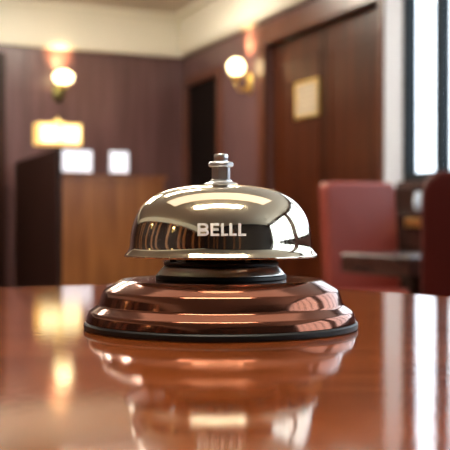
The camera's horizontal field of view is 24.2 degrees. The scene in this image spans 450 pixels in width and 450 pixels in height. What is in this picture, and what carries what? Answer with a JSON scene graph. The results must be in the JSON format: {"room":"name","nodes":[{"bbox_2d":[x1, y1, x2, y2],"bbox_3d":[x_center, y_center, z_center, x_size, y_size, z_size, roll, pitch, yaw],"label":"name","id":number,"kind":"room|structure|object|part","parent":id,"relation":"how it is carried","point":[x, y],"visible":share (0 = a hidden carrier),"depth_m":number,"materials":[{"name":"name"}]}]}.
{"room":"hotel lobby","nodes":[
{"label":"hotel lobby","id":0,"kind":"room"},
{"bbox_2d":[0,45,181,287],"bbox_3d":[-3.022,-0.558,8.277,5.800,2.637,0.200,0,0,-27],"label":"wall","id":1,"kind":"structure","parent":0,"point":[94,72],"depth_m":9.14,"materials":[{"name":"brown wood"}]},
{"bbox_2d":[0,52,5,287],"bbox_3d":[-2.062,-0.336,8.613,0.515,2.190,0.070,0,0,-27],"label":"trim","id":2,"kind":"structure","parent":1,"relation":"attached to","point":[2,54],"depth_m":8.69,"materials":[{"name":"brown wood"}]},
{"bbox_2d":[53,70,73,102],"bbox_3d":[-1.373,-1.174,8.870,0.172,0.263,0.226,0,0,-27],"label":"wall sconce","id":3,"kind":"object","parent":1,"relation":"attached to","point":[63,78],"visible":1,"depth_m":8.81,"materials":[{"name":"white glass"}]},
{"bbox_3d":[-1.418,-1.128,8.959,0.100,0.170,0.026,0,0,-27],"label":"plate","id":4,"kind":"part","parent":3,"relation":"part of","materials":[{"name":"gold metal"}]},
{"bbox_3d":[-1.386,-1.109,8.895,0.031,0.097,0.143,0,0,-27],"label":"arm","id":5,"kind":"part","parent":3,"relation":"part of","materials":[{"name":"gold metal"}]},
{"bbox_3d":[-1.361,-1.245,8.845,0.172,0.120,0.172,0,0,-27],"label":"glass globe","id":6,"kind":"part","parent":3,"relation":"part of","materials":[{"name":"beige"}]},
{"bbox_2d":[26,46,153,175],"bbox_3d":[-1.155,-0.374,9.106,1.162,2.261,0.008,0,0,-27],"label":"trim","id":7,"kind":"structure","parent":1,"relation":"attached to","point":[27,47],"depth_m":9.20,"materials":[{"name":"brown wood"}]},
{"bbox_2d":[0,0,183,57],"bbox_3d":[-2.954,-1.688,8.138,5.800,0.376,0.101,0,0,-27],"label":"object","id":8,"kind":"structure","parent":1,"relation":"attached to","point":[30,23],"depth_m":9.01,"materials":[{"name":"beige paint"}]},
{"bbox_2d":[39,0,196,13],"bbox_3d":[-0.970,-1.901,2.846,6.163,0.100,12.474,0,0,-21],"label":"ceiling","id":9,"kind":"structure","parent":0,"point":[164,6],"depth_m":8.95,"materials":[{"name":"beige paint"}]},
{"bbox_2d":[182,0,378,188],"bbox_3d":[1.711,-0.538,4.197,0.200,2.637,11.400,0,0,-21],"label":"wall","id":10,"kind":"structure","parent":0,"point":[239,109],"depth_m":8.10,"materials":[{"name":"brown wood"}]},
{"bbox_2d":[189,77,215,184],"bbox_3d":[-0.174,-0.237,8.968,0.072,1.979,0.803,0,0,-21],"label":"door","id":11,"kind":"structure","parent":10,"relation":"in","point":[202,96],"depth_m":9.00,"materials":[{"name":"black wood"}]},
{"bbox_2d":[183,65,221,185],"bbox_3d":[-0.201,-0.273,8.955,0.031,2.060,0.930,0,0,-21],"label":"trim","id":12,"kind":"structure","parent":10,"relation":"attached to","point":[216,71],"depth_m":8.90,"materials":[{"name":"brown wood"}]},
{"bbox_2d":[227,58,252,94],"bbox_3d":[0.107,-1.120,7.918,0.181,0.275,0.132,0,0,-21],"label":"wall sconce","id":13,"kind":"object","parent":10,"relation":"attached to","point":[236,66],"visible":1,"depth_m":7.88,"materials":[{"name":"white glass"}]},
{"bbox_3d":[0.084,-1.192,7.910,0.132,0.132,0.132,0,0,-21],"label":"glass globe","id":14,"kind":"part","parent":13,"relation":"part of","materials":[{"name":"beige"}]},
{"bbox_3d":[0.125,-1.049,7.926,0.119,0.097,0.031,0,0,-21],"label":"arm","id":15,"kind":"part","parent":13,"relation":"part of","materials":[{"name":"gold metal"}]},
{"bbox_3d":[0.180,-1.068,7.946,0.026,0.170,0.100,0,0,-21],"label":"plate","id":16,"kind":"part","parent":13,"relation":"part of","materials":[{"name":"gold metal"}]},
{"bbox_2d":[175,0,307,56],"bbox_3d":[0.274,-1.685,7.588,0.100,0.376,3.830,0,0,-21],"label":"trim","id":17,"kind":"structure","parent":10,"relation":"attached to","point":[202,24],"depth_m":8.43,"materials":[{"name":"beige paint"}]},
{"bbox_2d":[257,0,383,187],"bbox_3d":[0.579,-0.333,6.874,0.035,2.200,1.875,0,0,-21],"label":"trim","id":18,"kind":"structure","parent":10,"relation":"attached to","point":[326,10],"depth_m":7.12,"materials":[{"name":"brown wood"}]},
{"bbox_2d":[273,4,378,279],"bbox_3d":[0.690,-0.270,6.864,0.095,2.064,1.705,0,0,-21],"label":"door","id":19,"kind":"structure","parent":10,"relation":"in","point":[341,143],"depth_m":6.84,"materials":[{"name":"brown wood"}]},
{"bbox_2d":[294,77,319,119],"bbox_3d":[0.551,-0.849,7.072,0.016,0.250,0.370,0,0,-21],"label":"notice","id":20,"kind":"object","parent":19,"relation":"attached to","point":[307,92],"visible":1,"depth_m":7.06,"materials":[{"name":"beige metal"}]},
{"bbox_2d":[384,0,402,187],"bbox_3d":[0.951,-0.359,5.908,0.020,2.261,0.195,0,0,-21],"label":"trim","id":21,"kind":"structure","parent":10,"relation":"attached to","point":[393,9],"depth_m":5.89,"materials":[{"name":"white paint"}]},
{"bbox_2d":[396,0,449,186],"bbox_3d":[1.317,-0.971,4.946,0.111,1.545,1.843,0,0,-21],"label":"window","id":22,"kind":"structure","parent":10,"relation":"in","point":[411,178],"depth_m":5.57,"materials":[{"name":"black"}]},
{"bbox_3d":[1.317,-0.216,4.950,0.110,0.035,1.843,0,0,-21],"label":"sill","id":23,"kind":"part","parent":22,"relation":"part of","materials":[{"name":"brown wood"}]},
{"bbox_3d":[-0.970,0.836,2.859,9.685,0.100,13.845,0,0,0],"label":"floor","id":24,"kind":"structure","parent":0,"visible":0},
{"bbox_2d":[15,149,166,286],"bbox_3d":[-1.054,0.126,7.954,0.795,1.273,1.737,0,0,-21],"label":"reception desk","id":25,"kind":"object","parent":24,"relation":"on","point":[71,229],"depth_m":7.21,"materials":[{"name":"brown wood"}]},
{"bbox_3d":[-1.407,0.126,7.814,0.035,1.273,1.724,0,0,-21],"label":"panel","id":26,"kind":"part","parent":25,"relation":"part of","materials":[{"name":"brown wood"}]},
{"bbox_2d":[33,117,81,148],"bbox_3d":[-1.242,-0.656,7.802,0.340,0.292,0.124,0,0,-27],"label":"lamp","id":27,"kind":"object","parent":25,"relation":"on","point":[57,133],"visible":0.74,"depth_m":7.75,"materials":[{"name":"glass"}]},
{"bbox_3d":[-1.286,-0.670,7.712,0.140,0.124,0.004,0,0,-27],"label":"glowing pane","id":28,"kind":"part","parent":27,"relation":"part of","materials":[{"name":"beige glass"}]},
{"bbox_3d":[-1.143,-0.670,7.784,0.140,0.124,0.004,0,0,-27],"label":"glowing pane","id":29,"kind":"part","parent":27,"relation":"part of","materials":[{"name":"beige glass"}]},
{"bbox_2d":[62,149,92,174],"bbox_3d":[-1.025,-0.429,7.186,0.239,0.176,0.090,0,0,-27],"label":"display screen","id":30,"kind":"object","parent":25,"relation":"on","point":[74,161],"visible":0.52,"depth_m":7.17,"materials":[{"name":"white"}]},
{"bbox_2d":[62,174,166,179],"bbox_3d":[-0.857,-0.332,7.477,0.832,0.022,0.616,0,0,-27],"label":"countertop","id":31,"kind":"structure","parent":25,"relation":"on","point":[63,175],"depth_m":7.18,"materials":[{"name":"brown wood"}]},
{"bbox_2d":[108,150,128,174],"bbox_3d":[-0.747,-0.430,7.326,0.152,0.176,0.090,0,0,-27],"label":"display screen","id":32,"kind":"object","parent":25,"relation":"on","point":[118,161],"visible":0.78,"depth_m":7.30,"materials":[{"name":"white"}]},
{"bbox_2d":[0,285,449,449],"bbox_3d":[-0.050,0.425,0.072,0.700,0.750,1.500,0,0,0],"label":"table","id":33,"kind":"object","parent":24,"relation":"on","point":[383,384],"visible":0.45,"depth_m":0.32,"materials":[{"name":"orange wood"}]},
{"bbox_2d":[84,154,357,342],"bbox_3d":[-0.002,0.007,0.490,0.127,0.081,0.127,0,0,-35],"label":"bell","id":34,"kind":"object","parent":33,"relation":"on","point":[221,281],"visible":1,"depth_m":0.45,"materials":[{"name":"silver metal"}]},
{"bbox_3d":[-0.002,0.018,0.490,0.054,0.002,0.054,0,0,0],"label":"plate","id":35,"kind":"part","parent":34,"relation":"part of","materials":[{"name":"black metal"}]},
{"bbox_2d":[205,179,236,183],"bbox_3d":[-0.002,-0.020,0.490,0.016,0.003,0.016,0,0,-8],"label":"washer","id":36,"kind":"object","parent":34,"relation":"in","point":[214,181],"depth_m":0.48,"materials":[{"name":"silver metal"}]},
{"bbox_2d":[319,182,408,293],"bbox_3d":[0.737,0.285,4.898,0.385,0.986,0.618,0,0,-20],"label":"dining chair","id":37,"kind":"object","parent":24,"relation":"on","point":[356,217],"visible":0.44,"depth_m":5.07,"materials":[{"name":"red leather"}]},
{"bbox_3d":[0.760,0.367,4.834,0.385,0.120,0.480,0,0,-20],"label":"seat","id":38,"kind":"part","parent":37,"relation":"part of","materials":[{"name":"red leather"}]},
{"bbox_2d":[341,252,420,293],"bbox_3d":[0.834,0.449,4.379,0.525,0.660,0.480,0,0,-27],"label":"table","id":39,"kind":"object","parent":24,"relation":"on","point":[407,265],"visible":0.27,"depth_m":4.25,"materials":[{"name":"brown wood"}]},
{"bbox_2d":[395,186,421,288],"bbox_3d":[1.123,0.290,4.974,0.333,0.972,1.520,0,0,-21],"label":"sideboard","id":40,"kind":"object","parent":24,"relation":"on","point":[408,219],"visible":0.2,"depth_m":5.21,"materials":[{"name":"brown wood"}]},
{"bbox_3d":[0.925,0.031,5.101,0.012,0.170,0.340,0,0,-21],"label":"drawer","id":41,"kind":"part","parent":40,"relation":"part of","materials":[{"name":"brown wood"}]},
{"bbox_3d":[0.921,-0.012,5.067,0.021,0.045,0.180,0,0,-21],"label":"handle","id":42,"kind":"part","parent":40,"relation":"part of","materials":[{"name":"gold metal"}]},
{"bbox_2d":[414,191,420,210],"bbox_3d":[0.972,-0.119,5.257,0.054,0.098,0.054,0,0,0],"label":"vase","id":43,"kind":"object","parent":40,"relation":"on","point":[417,199],"visible":0.62,"depth_m":5.24,"materials":[{"name":"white ceramic"}]},
{"bbox_2d":[421,170,449,296],"bbox_3d":[0.958,0.298,3.817,0.530,0.969,0.589,0,0,5],"label":"dining chair","id":44,"kind":"object","parent":24,"relation":"on","point":[435,193],"visible":0.56,"depth_m":3.55,"materials":[{"name":"red leather"}]}
]}

